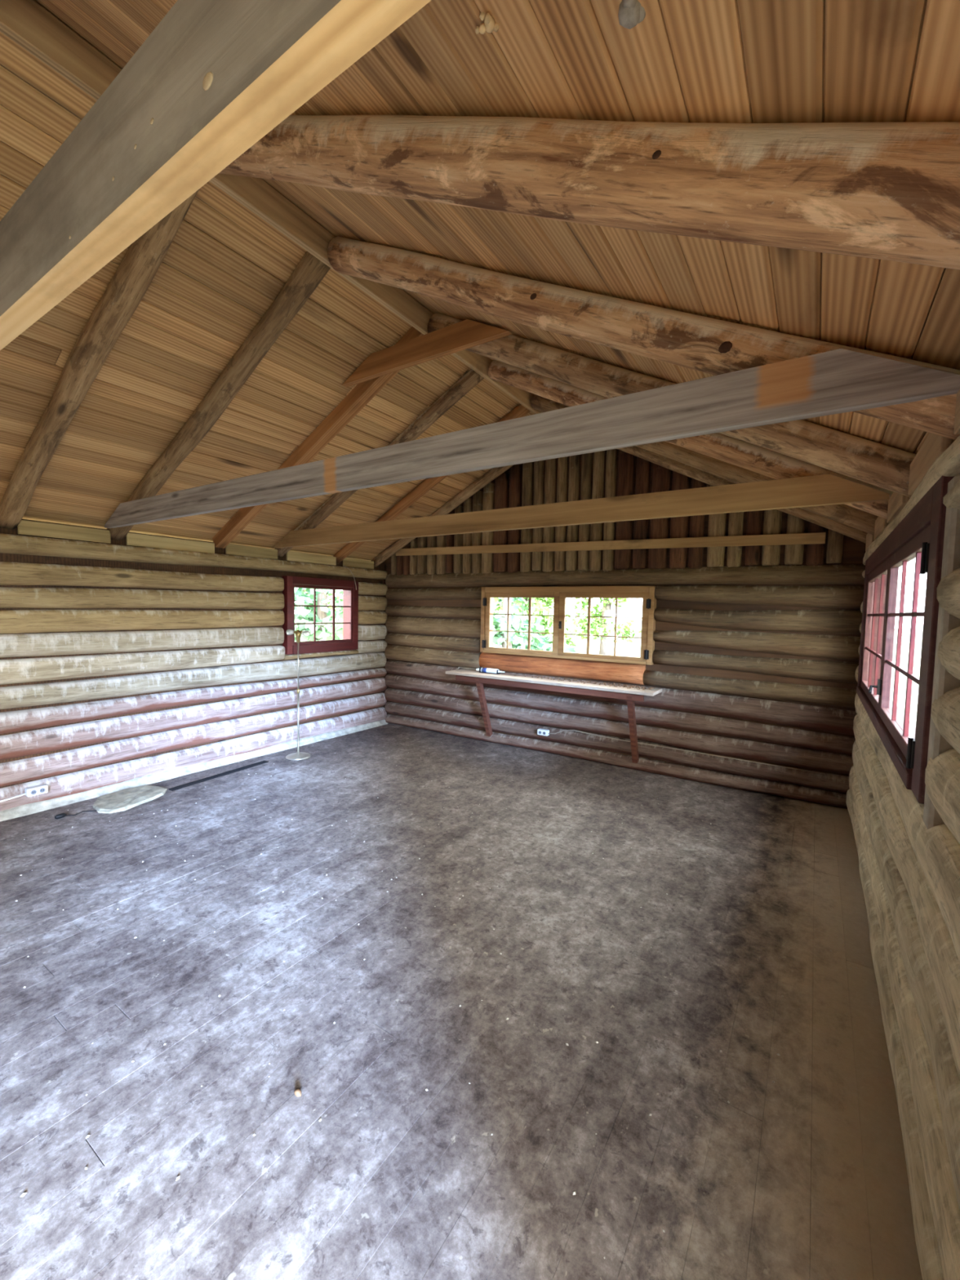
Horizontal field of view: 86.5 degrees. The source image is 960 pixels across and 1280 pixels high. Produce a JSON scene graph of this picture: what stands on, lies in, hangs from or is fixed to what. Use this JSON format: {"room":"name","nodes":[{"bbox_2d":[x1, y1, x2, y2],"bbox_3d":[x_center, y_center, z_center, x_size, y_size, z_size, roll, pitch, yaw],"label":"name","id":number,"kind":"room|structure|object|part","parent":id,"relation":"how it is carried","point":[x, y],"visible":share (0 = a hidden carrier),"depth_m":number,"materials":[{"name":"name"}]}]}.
{"room":"log cabin interior","nodes":[
{"label":"log cabin interior","id":0,"kind":"room"},
{"bbox_2d":[0,519,387,810],"bbox_3d":[-3.414,0.200,3.945,0.234,2.216,7.610,3,4,33],"label":"wall","id":1,"kind":"structure","parent":0,"point":[120,662],"depth_m":4.53,"materials":[{"name":"brown wood"}]},
{"bbox_2d":[0,783,48,802],"bbox_3d":[-3.626,1.162,3.489,0.066,0.060,1.062,3,4,33],"label":"outlet","id":2,"kind":"object","parent":1,"relation":"attached to","point":[42,788],"visible":1,"depth_m":3.85,"materials":[{"name":"white plastic"}]},
{"bbox_3d":[-3.662,1.178,3.441,0.013,0.030,0.941,3,4,33],"label":"cord","id":3,"kind":"part","parent":2,"relation":"part of","materials":[{"name":"white plastic"}]},
{"bbox_2d":[31,790,36,794],"bbox_3d":[-3.359,1.146,3.843,0.006,0.033,0.034,3,4,33],"label":"socket","id":4,"kind":"object","parent":2,"relation":"attached to","point":[33,792],"depth_m":3.84,"materials":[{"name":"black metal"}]},
{"bbox_2d":[17,520,111,543],"bbox_3d":[-3.244,-0.847,4.010,0.024,0.105,0.590,3,4,33],"label":"board","id":5,"kind":"object","parent":1,"relation":"attached to","point":[24,527],"visible":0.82,"depth_m":3.98,"materials":[{"name":"beige wood"}]},
{"bbox_2d":[0,189,199,528],"bbox_3d":[-2.365,-1.474,2.975,2.687,1.457,0.152,3,4,33],"label":"rafter","id":6,"kind":"object","parent":1,"relation":"on","point":[140,263],"visible":0.91,"depth_m":2.78,"materials":[{"name":"brown wood"}]},
{"bbox_2d":[125,533,214,553],"bbox_3d":[-2.807,-0.878,4.674,0.024,0.105,0.760,3,4,33],"label":"board","id":7,"kind":"object","parent":1,"relation":"attached to","point":[131,539],"visible":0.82,"depth_m":4.62,"materials":[{"name":"beige wood"}]},
{"bbox_2d":[0,719,387,821],"bbox_3d":[-3.347,1.262,3.950,0.136,0.066,7.410,3,4,33],"label":"baseboard","id":8,"kind":"structure","parent":1,"relation":"attached to","point":[34,807],"depth_m":4.63,"materials":[{"name":"paint"}]},
{"bbox_2d":[225,543,277,559],"bbox_3d":[-2.372,-0.921,5.332,0.024,0.105,0.580,3,4,33],"label":"board","id":9,"kind":"object","parent":1,"relation":"attached to","point":[233,549],"visible":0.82,"depth_m":5.30,"materials":[{"name":"brown wood"}]},
{"bbox_2d":[286,551,336,565],"bbox_3d":[-1.957,-0.951,5.962,0.024,0.105,0.690,3,4,33],"label":"board","id":10,"kind":"object","parent":1,"relation":"attached to","point":[291,556],"visible":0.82,"depth_m":5.93,"materials":[{"name":"brown wood"}]},
{"bbox_2d":[212,326,422,548],"bbox_3d":[-1.484,-1.556,4.297,2.659,1.423,0.100,3,4,33],"label":"rafter","id":11,"kind":"object","parent":1,"relation":"on","point":[363,393],"visible":0.58,"depth_m":4.11,"materials":[{"name":"brown wood"}]},
{"bbox_2d":[282,575,358,654],"bbox_3d":[-1.921,-0.298,6.143,0.212,0.872,1.050,3,4,33],"label":"window","id":12,"kind":"structure","parent":1,"relation":"in","point":[349,641],"depth_m":6.07,"materials":[{"name":"red paint"}]},
{"bbox_3d":[-1.870,-0.301,6.103,0.035,0.685,0.904,3,4,33],"label":"sash","id":13,"kind":"part","parent":12,"relation":"part of","materials":[{"name":"red paint"}]},
{"bbox_3d":[-1.932,0.087,6.162,0.212,0.100,0.900,3,4,33],"label":"sill","id":14,"kind":"part","parent":12,"relation":"part of","materials":[{"name":"red paint"}]},
{"bbox_2d":[342,558,373,569],"bbox_3d":[-1.558,-0.979,6.567,0.024,0.105,0.520,3,4,33],"label":"board","id":15,"kind":"object","parent":1,"relation":"attached to","point":[349,562],"visible":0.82,"depth_m":6.55,"materials":[{"name":"brown wood"}]},
{"bbox_2d":[0,722,922,1279],"bbox_3d":[-1.190,1.525,2.541,5.789,0.200,8.010,3,4,33],"label":"floor","id":16,"kind":"structure","parent":0,"point":[397,1179],"depth_m":1.93,"materials":[{"name":"paint"}]},
{"bbox_2d":[54,809,97,818],"bbox_3d":[-3.011,1.292,3.843,0.294,0.030,0.059,-2,5,-42],"label":"cord","id":17,"kind":"object","parent":16,"relation":"on","point":[62,815],"visible":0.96,"depth_m":3.77,"materials":[{"name":"black plastic"}]},
{"bbox_3d":[-2.991,1.300,3.866,0.235,0.012,0.054,-2,5,-40],"label":"cord","id":18,"kind":"part","parent":17,"relation":"part of","materials":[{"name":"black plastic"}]},
{"bbox_2d":[93,785,167,813],"bbox_3d":[-2.841,1.278,4.157,0.461,0.030,0.540,3,4,33],"label":"stone slab","id":19,"kind":"object","parent":16,"relation":"on","point":[122,800],"visible":1,"depth_m":4.10,"materials":[{"name":"grey stone"}]},
{"bbox_2d":[168,760,268,791],"bbox_3d":[-2.412,1.259,4.790,0.060,0.008,0.970,3,4,28],"label":"floor strip","id":20,"kind":"object","parent":16,"relation":"in","point":[189,784],"visible":1,"depth_m":4.73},
{"bbox_2d":[293,1088,301,1097],"bbox_3d":[-0.595,1.480,1.669,0.031,0.018,0.018,3,4,33],"label":"acorn","id":21,"kind":"object","parent":16,"relation":"on","point":[297,1092],"visible":1,"depth_m":1.66,"materials":[{"name":"white"}]},
{"bbox_2d":[285,629,311,759],"bbox_3d":[-1.909,0.562,5.364,0.250,1.349,0.250,3,4,33],"label":"floor lamp","id":22,"kind":"object","parent":16,"relation":"on","point":[299,755],"visible":1,"depth_m":5.34,"materials":[{"name":"metal"}]},
{"bbox_2d":[285,629,296,635],"bbox_3d":[-1.964,-0.081,5.324,0.110,0.062,0.091,3,4,33],"label":"bulb","id":23,"kind":"object","parent":22,"relation":"attached to","point":[289,632],"depth_m":5.31,"materials":[{"name":"white glass"}]},
{"bbox_2d":[295,629,301,642],"bbox_3d":[-1.897,-0.039,5.327,0.060,0.135,0.060,3,4,33],"label":"socket","id":24,"kind":"object","parent":22,"relation":"attached to","point":[298,633],"depth_m":5.31,"materials":[{"name":"gold metal"}]},
{"bbox_2d":[299,630,310,636],"bbox_3d":[-1.828,-0.069,5.327,0.110,0.062,0.091,3,4,33],"label":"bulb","id":25,"kind":"object","parent":22,"relation":"attached to","point":[306,633],"depth_m":5.31,"materials":[{"name":"glass"}]},
{"bbox_2d":[15,729,857,1258],"bbox_3d":[-0.513,1.379,3.463,4.992,0.006,4.485,3,4,33],"label":"litter","id":26,"kind":"object","parent":16,"relation":"on","point":[566,1044],"visible":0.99,"depth_m":2.02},
{"bbox_2d":[0,0,959,560],"bbox_3d":[-1.101,-1.473,2.401,6.089,1.613,8.110,3,4,33],"label":"ceiling","id":27,"kind":"structure","parent":0,"point":[224,266],"depth_m":1.86,"materials":[{"name":"brown wood"}]},
{"bbox_2d":[106,251,330,540],"bbox_3d":[-1.972,-1.506,3.571,2.685,1.458,0.148,3,4,33],"label":"rafter","id":28,"kind":"object","parent":27,"relation":"attached to","point":[310,271],"visible":0.87,"depth_m":3.25,"materials":[{"name":"brown wood"}]},
{"bbox_2d":[104,348,959,528],"bbox_3d":[-0.900,-0.879,2.790,5.219,0.170,0.045,3,4,33],"label":"tie beam","id":29,"kind":"structure","parent":28,"relation":"attached to","point":[840,380],"depth_m":1.87,"materials":[{"name":"wood"}]},
{"bbox_2d":[0,0,542,413],"bbox_3d":[-1.102,-2.097,2.342,0.040,0.151,7.460,3,4,33],"label":"ceiling beam","id":30,"kind":"structure","parent":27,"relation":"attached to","point":[26,23],"depth_m":2.33,"materials":[{"name":"brown wood"}]},
{"bbox_2d":[275,368,484,556],"bbox_3d":[-1.105,-1.575,4.887,2.689,1.442,0.131,3,4,33],"label":"rafter","id":31,"kind":"object","parent":27,"relation":"attached to","point":[471,379],"visible":0.59,"depth_m":4.45,"materials":[{"name":"brown wood"}]},
{"bbox_2d":[273,474,889,547],"bbox_3d":[-0.036,-0.946,4.100,5.219,0.160,0.045,3,4,33],"label":"tie beam","id":32,"kind":"structure","parent":31,"relation":"attached to","point":[825,489],"depth_m":3.43,"materials":[{"name":"brown wood"}]},
{"bbox_2d":[333,404,530,562],"bbox_3d":[-0.661,-1.609,5.560,2.691,1.436,0.128,3,4,33],"label":"rafter","id":33,"kind":"object","parent":27,"relation":"attached to","point":[520,411],"visible":0.5,"depth_m":5.58,"materials":[{"name":"brown wood"}]},
{"bbox_2d":[371,465,512,567],"bbox_3d":[-0.306,-1.634,6.097,2.686,1.444,0.130,3,4,33],"label":"rafter","id":34,"kind":"object","parent":27,"relation":"attached to","point":[494,473],"visible":0.58,"depth_m":6.04,"materials":[{"name":"brown wood"}]},
{"bbox_2d":[475,12,498,34],"bbox_3d":[0.014,-1.193,0.985,0.047,0.024,0.036,1,3,-1],"label":"cocoon","id":35,"kind":"object","parent":27,"relation":"hanging from","point":[490,25],"visible":1,"depth_m":0.99,"materials":[{"name":"beige"}]},
{"bbox_2d":[617,0,645,29],"bbox_3d":[0.251,-1.041,0.846,0.047,0.039,0.041,-1,4,-32],"label":"nest","id":36,"kind":"object","parent":27,"relation":"attached to","point":[631,13],"visible":1,"depth_m":0.84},
{"bbox_2d":[382,448,866,808],"bbox_3d":[0.941,-0.526,5.599,5.589,3.626,0.237,3,4,33],"label":"wall","id":37,"kind":"structure","parent":0,"point":[756,656],"depth_m":4.95,"materials":[{"name":"brown wood"}]},
{"bbox_2d":[445,668,662,763],"bbox_3d":[0.684,0.806,5.532,2.400,0.771,0.358,3,4,33],"label":"wall shelf","id":38,"kind":"object","parent":37,"relation":"attached to","point":[632,695],"visible":0.99,"depth_m":5.29,"materials":[{"name":"wood"}]},
{"bbox_2d":[457,666,504,674],"bbox_3d":[0.016,0.347,5.987,0.657,0.059,0.100,3,4,33],"label":"gun","id":39,"kind":"object","parent":38,"relation":"on","point":[481,669],"visible":1,"depth_m":5.89,"materials":[{"name":"white plastic"}]},
{"bbox_3d":[0.110,0.354,5.902,0.250,0.059,0.060,3,4,33],"label":"frame","id":40,"kind":"part","parent":39,"relation":"part of","materials":[{"name":"white plastic"}]},
{"bbox_2d":[514,674,654,690],"bbox_3d":[1.036,0.432,5.322,1.511,0.020,0.226,3,4,33],"label":"debris","id":41,"kind":"object","parent":38,"relation":"on","point":[610,685],"visible":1,"depth_m":5.18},
{"bbox_2d":[480,586,656,665],"bbox_3d":[0.893,-0.194,5.608,2.015,0.775,0.242,3,4,33],"label":"window","id":42,"kind":"structure","parent":37,"relation":"in","point":[559,593],"depth_m":5.50,"materials":[{"name":"brown wood"}]},
{"bbox_3d":[0.464,-0.189,5.831,0.955,0.720,0.035,3,4,33],"label":"sash","id":43,"kind":"part","parent":42,"relation":"part of","materials":[{"name":"brown wood"}]},
{"bbox_3d":[0.893,0.178,5.643,1.915,0.028,0.212,3,4,33],"label":"sill","id":44,"kind":"part","parent":42,"relation":"part of","materials":[{"name":"brown wood"}]},
{"bbox_3d":[1.265,-0.141,5.306,0.958,0.720,0.035,3,4,33],"label":"sash","id":45,"kind":"part","parent":42,"relation":"part of","materials":[{"name":"brown wood"}]},
{"bbox_2d":[537,728,630,742],"bbox_3d":[1.089,1.020,5.428,1.030,0.115,0.066,3,4,33],"label":"outlet","id":46,"kind":"object","parent":37,"relation":"attached to","point":[543,732],"depth_m":5.63,"materials":[{"name":"white plastic"}]},
{"bbox_2d":[395,532,826,555],"bbox_3d":[0.860,-0.997,5.471,4.720,0.092,0.022,5,5,33],"label":"wooden beam","id":47,"kind":"structure","parent":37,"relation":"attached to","point":[820,537],"depth_m":5.03,"materials":[{"name":"brown wood"}]},
{"bbox_2d":[637,742,825,774],"bbox_3d":[2.230,1.063,4.678,1.541,0.018,0.066,3,4,33],"label":"log","id":48,"kind":"object","parent":37,"relation":"attached to","point":[637,742],"depth_m":4.63,"materials":[{"name":"brown wood"}]},
{"bbox_2d":[845,435,959,1279],"bbox_3d":[1.064,0.462,1.005,0.182,2.200,7.610,3,4,33],"label":"wall","id":49,"kind":"structure","parent":0,"point":[908,850],"depth_m":1.42,"materials":[{"name":"brown wood"}]},
{"bbox_2d":[217,115,959,270],"bbox_3d":[-0.127,-1.312,1.400,2.691,1.475,0.187,4,4,34],"label":"rafter","id":50,"kind":"object","parent":49,"relation":"on","point":[887,191],"visible":0.84,"depth_m":1.01,"materials":[{"name":"brown wood"}]},
{"bbox_2d":[327,236,959,439],"bbox_3d":[0.327,-1.351,2.087,2.689,1.471,0.182,3,4,33],"label":"rafter","id":51,"kind":"object","parent":49,"relation":"on","point":[713,346],"visible":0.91,"depth_m":1.91,"materials":[{"name":"brown wood"}]},
{"bbox_2d":[426,313,915,497],"bbox_3d":[0.780,-1.385,2.775,2.685,1.476,0.174,3,4,33],"label":"rafter","id":52,"kind":"object","parent":49,"relation":"on","point":[871,462],"visible":0.64,"depth_m":2.38,"materials":[{"name":"brown wood"}]},
{"bbox_2d":[342,319,511,386],"bbox_3d":[-0.414,-1.929,3.407,1.424,0.150,0.045,3,4,33],"label":"tie","id":53,"kind":"object","parent":52,"relation":"attached to","point":[466,334],"visible":1,"depth_m":3.34,"materials":[{"name":"brown wood"}]},
{"bbox_2d":[488,360,910,519],"bbox_3d":[1.193,-1.424,3.400,2.686,1.464,0.156,3,4,33],"label":"rafter","id":54,"kind":"object","parent":49,"relation":"on","point":[773,464],"visible":0.49,"depth_m":3.15,"materials":[{"name":"brown wood"}]},
{"bbox_2d":[530,394,878,535],"bbox_3d":[1.596,-1.457,4.011,2.687,1.456,0.144,3,4,33],"label":"rafter","id":55,"kind":"object","parent":49,"relation":"on","point":[847,515],"visible":0.38,"depth_m":3.80,"materials":[{"name":"brown wood"}]},
{"bbox_2d":[617,445,867,543],"bbox_3d":[1.980,-1.497,4.593,2.687,1.443,0.130,3,4,33],"label":"rafter","id":56,"kind":"object","parent":49,"relation":"on","point":[682,468],"visible":0.37,"depth_m":4.50,"materials":[{"name":"brown wood"}]},
{"bbox_2d":[865,533,874,551],"bbox_3d":[2.806,-0.726,3.666,0.024,0.125,0.530,3,4,33],"label":"board","id":57,"kind":"object","parent":49,"relation":"attached to","point":[869,537],"visible":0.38,"depth_m":3.66,"materials":[{"name":"brown wood"}]},
{"bbox_2d":[874,516,888,540],"bbox_3d":[2.413,-0.698,3.070,0.024,0.125,0.560,3,4,33],"label":"board","id":58,"kind":"object","parent":49,"relation":"attached to","point":[881,523],"visible":0.48,"depth_m":3.04,"materials":[{"name":"brown wood"}]},
{"bbox_2d":[886,491,909,523],"bbox_3d":[2.006,-0.668,2.452,0.024,0.125,0.580,3,4,33],"label":"board","id":59,"kind":"object","parent":49,"relation":"attached to","point":[896,502],"visible":0.52,"depth_m":2.44,"materials":[{"name":"brown wood"}]},
{"bbox_2d":[856,475,954,804],"bbox_3d":[2.143,-0.048,2.660,0.172,0.980,2.800,3,4,33],"label":"window","id":60,"kind":"structure","parent":49,"relation":"in","point":[920,535],"depth_m":2.04,"materials":[{"name":"red paint"}]},
{"bbox_3d":[2.469,-0.037,3.184,0.035,0.830,1.310,3,4,33],"label":"sash","id":61,"kind":"part","parent":60,"relation":"part of","materials":[{"name":"red paint"}]},
{"bbox_3d":[2.149,0.417,2.685,0.142,0.050,2.530,3,4,33],"label":"sill","id":62,"kind":"part","parent":60,"relation":"part of","materials":[{"name":"red paint"}]},
{"bbox_3d":[1.772,0.012,2.126,0.035,0.830,1.215,3,4,33],"label":"sash","id":63,"kind":"part","parent":60,"relation":"part of","materials":[{"name":"red paint"}]},
{"bbox_2d":[907,432,951,495],"bbox_3d":[1.571,-0.637,1.793,0.024,0.125,0.660,3,4,33],"label":"board","id":64,"kind":"object","parent":49,"relation":"attached to","point":[934,445],"visible":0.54,"depth_m":1.75,"materials":[{"name":"brown wood"}]},
{"bbox_2d":[953,389,959,434],"bbox_3d":[1.112,-0.604,1.096,0.024,0.125,0.670,3,4,33],"label":"board","id":65,"kind":"object","parent":49,"relation":"attached to","point":[957,421],"visible":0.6,"depth_m":1.36,"materials":[{"name":"brown wood"}]},
{"bbox_3d":[-0.484,-1.303,0.857,2.947,0.144,0.159,34,20,27],"label":"rafter","id":66,"kind":"object","parent":49,"relation":"on","visible":0},
{"bbox_2d":[0,0,431,350],"bbox_3d":[-1.710,-0.824,1.561,5.219,0.185,0.051,3,4,33],"label":"tie beam","id":67,"kind":"structure","parent":66,"relation":"attached to","point":[212,78],"depth_m":0.70,"materials":[{"name":"wood"}]},
{"label":"outside","id":68,"kind":"structure","parent":0,"visible":0},
{"bbox_2d":[331,615,922,727],"bbox_3d":[16.457,0.864,25.152,180.000,0.001,180.000,3,4,33],"label":"ground","id":69,"kind":"structure","parent":68,"point":[623,648],"depth_m":28.10,"materials":[{"name":"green plant"}]},
{"bbox_2d":[294,589,341,620],"bbox_3d":[-5.701,-3.281,16.361,3.801,8.432,3.310,-1,4,-26],"label":"tree","id":70,"kind":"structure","parent":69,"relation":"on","point":[304,590],"depth_m":16.96,"materials":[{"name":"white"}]},
{"bbox_2d":[294,587,342,641],"bbox_3d":[-3.407,-2.478,11.906,3.961,7.464,3.456,3,4,33],"label":"tree","id":71,"kind":"object","parent":69,"relation":"on","point":[324,631],"visible":0.12,"depth_m":11.40,"materials":[{"name":"green plant"}]},
{"bbox_2d":[492,597,524,647],"bbox_3d":[0.514,-4.040,23.077,3.708,9.387,3.667,3,4,33],"label":"tree","id":72,"kind":"object","parent":69,"relation":"on","point":[521,599],"visible":0.02,"depth_m":22.53,"materials":[{"name":"green plant"}]},
{"bbox_2d":[492,597,580,653],"bbox_3d":[0.680,-2.310,12.297,3.604,7.247,3.353,2,4,11],"label":"tree","id":73,"kind":"object","parent":69,"relation":"on","point":[516,640],"visible":0.1,"depth_m":12.32,"materials":[{"name":"green plant"}]},
{"bbox_2d":[493,597,584,653],"bbox_3d":[1.712,-3.177,16.934,3.691,8.459,3.422,0,4,-25],"label":"tree","id":74,"kind":"object","parent":69,"relation":"on","point":[545,620],"visible":0.08,"depth_m":16.66,"materials":[{"name":"green plant"}]},
{"bbox_2d":[523,597,570,642],"bbox_3d":[3.276,-4.028,27.018,3.281,9.000,3.520,0,4,-15],"label":"tree","id":75,"kind":"object","parent":69,"relation":"on","point":[549,602],"visible":0.02,"depth_m":26.01,"materials":[{"name":"green plant"}]},
{"bbox_2d":[570,597,641,655],"bbox_3d":[5.367,-3.908,21.987,3.435,9.456,3.262,3,4,33],"label":"tree","id":76,"kind":"object","parent":69,"relation":"on","point":[603,627],"visible":0.16,"depth_m":22.00,"materials":[{"name":"green plant"}]}
]}

